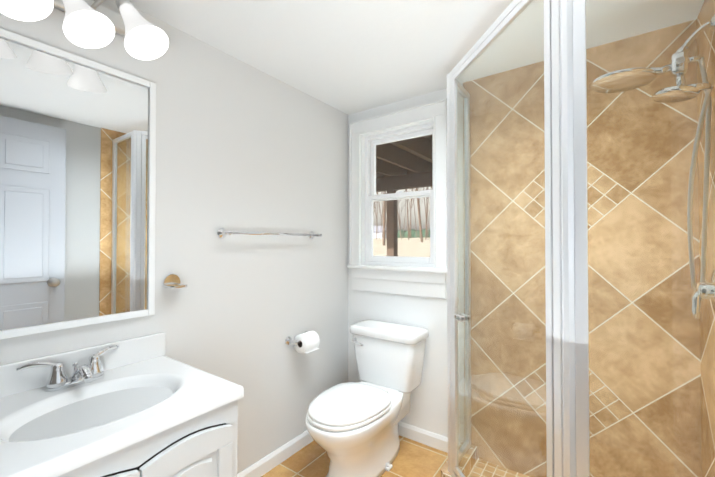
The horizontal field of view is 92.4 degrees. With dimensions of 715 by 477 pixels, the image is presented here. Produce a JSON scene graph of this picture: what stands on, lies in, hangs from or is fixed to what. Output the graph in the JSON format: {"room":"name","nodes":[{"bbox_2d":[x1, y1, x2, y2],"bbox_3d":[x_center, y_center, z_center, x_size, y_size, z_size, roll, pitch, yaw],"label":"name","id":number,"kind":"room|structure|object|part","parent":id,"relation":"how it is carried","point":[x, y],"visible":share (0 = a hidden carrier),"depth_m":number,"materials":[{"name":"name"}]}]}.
{"room":"bathroom","nodes":[
{"label":"bathroom","id":0,"kind":"room"},
{"bbox_2d":[0,0,347,473],"bbox_3d":[-0.814,0.182,1.628,0.120,2.250,2.640,0,-1,35],"label":"wall","id":1,"kind":"structure","parent":0,"point":[241,146],"depth_m":1.81,"materials":[{"name":"white paint"}]},
{"bbox_2d":[0,28,155,338],"bbox_3d":[-1.038,-0.171,1.194,0.020,0.975,0.625,0,-1,35],"label":"mirror","id":2,"kind":"object","parent":1,"relation":"attached to","point":[77,182],"visible":1,"depth_m":1.22,"materials":[{"name":"white"}]},
{"bbox_2d":[0,0,168,59],"bbox_3d":[-0.909,-0.760,1.093,0.357,0.270,0.600,0,-1,35],"label":"sconce","id":3,"kind":"object","parent":1,"relation":"attached to","point":[92,24],"visible":1,"depth_m":1.14,"materials":[{"name":"white glass"}]},
{"bbox_2d":[163,274,187,288],"bbox_3d":[-0.787,0.184,1.486,0.085,0.054,0.078,0,-1,35],"label":"soap dish","id":4,"kind":"object","parent":1,"relation":"attached to","point":[171,281],"visible":1,"depth_m":1.49,"materials":[{"name":"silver metal"}]},
{"bbox_2d":[217,228,321,238],"bbox_3d":[-0.458,-0.024,1.954,0.080,0.052,0.706,0,-1,35],"label":"bar","id":5,"kind":"object","parent":1,"relation":"attached to","point":[222,232],"visible":1,"depth_m":1.82,"materials":[{"name":"silver metal"}]},
{"bbox_2d":[237,430,313,476],"bbox_3d":[-0.446,1.269,2.015,0.014,0.085,1.319,0,-1,35],"label":"baseboard","id":6,"kind":"structure","parent":1,"relation":"attached to","point":[270,461],"depth_m":1.98,"materials":[{"name":"white wood"}]},
{"bbox_2d":[285,331,319,353],"bbox_3d":[-0.319,0.629,2.093,0.136,0.110,0.202,0,-1,35],"label":"toilet paper","id":7,"kind":"object","parent":1,"relation":"attached to","point":[306,342],"visible":1,"depth_m":2.05,"materials":[{"name":"white paper"}]},
{"bbox_2d":[129,0,512,114],"bbox_3d":[0.008,-0.990,1.056,2.140,0.080,2.640,0,-1,35],"label":"ceiling","id":8,"kind":"structure","parent":0,"point":[348,57],"depth_m":1.61,"materials":[{"name":"white paint"}]},
{"bbox_2d":[261,435,447,476],"bbox_3d":[0.008,1.340,1.028,2.140,0.080,2.640,0,-1,35],"label":"floor","id":9,"kind":"structure","parent":0,"point":[413,458],"depth_m":2.00,"materials":[{"name":"tile"}]},
{"bbox_2d":[0,332,243,476],"bbox_3d":[-0.795,0.787,1.058,0.561,1.027,0.635,0,-1,35],"label":"bathroom vanity","id":10,"kind":"object","parent":9,"relation":"on","point":[142,406],"visible":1,"depth_m":1.05,"materials":[{"name":"white paint"}]},
{"bbox_2d":[16,345,118,391],"bbox_3d":[-0.934,0.448,1.153,0.171,0.097,0.286,0,-1,35],"label":"faucet","id":11,"kind":"object","parent":10,"relation":"on","point":[89,369],"depth_m":1.15,"materials":[{"name":"silver metal"}]},
{"bbox_2d":[305,320,428,476],"bbox_3d":[0.037,0.938,1.978,0.480,0.747,0.798,0,-1,35],"label":"toilet","id":12,"kind":"object","parent":9,"relation":"on","point":[352,428],"visible":1,"depth_m":1.94,"materials":[{"name":"white ceramic"}]},
{"bbox_2d":[441,460,451,476],"bbox_3d":[0.776,1.254,1.380,1.033,0.100,0.914,0,-1,35],"label":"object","id":13,"kind":"structure","parent":9,"relation":"on","point":[444,471],"depth_m":1.78,"materials":[{"name":"tile"}]},
{"bbox_2d":[447,0,714,476],"bbox_3d":[0.796,0.169,1.396,1.000,2.070,0.881,0,-1,35],"label":"shower enclosure","id":14,"kind":"object","parent":13,"relation":"on","point":[581,236],"visible":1,"depth_m":0.97,"materials":[{"name":"clear glass"}]},
{"bbox_3d":[0.796,0.169,1.396,1.000,2.070,0.881,0,-1,35],"label":"frame","id":15,"kind":"part","parent":14,"relation":"part of","materials":[{"name":"white metal"}]},
{"bbox_2d":[348,88,447,437],"bbox_3d":[0.746,0.187,2.076,1.900,2.250,0.140,0,-1,35],"label":"wall","id":16,"kind":"structure","parent":0,"point":[429,403],"depth_m":2.23,"materials":[{"name":"white paint"}]},
{"bbox_2d":[347,98,446,298],"bbox_3d":[0.281,-0.244,2.372,0.765,1.239,0.165,0,-1,35],"label":"window","id":17,"kind":"structure","parent":16,"relation":"in","point":[398,197],"depth_m":2.38,"materials":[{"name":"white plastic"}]},
{"bbox_2d":[398,421,447,452],"bbox_3d":[0.283,1.272,2.297,0.874,0.085,0.014,0,-1,35],"label":"baseboard","id":18,"kind":"structure","parent":16,"relation":"attached to","point":[427,438],"depth_m":2.19,"materials":[{"name":"white wood"}]}
]}

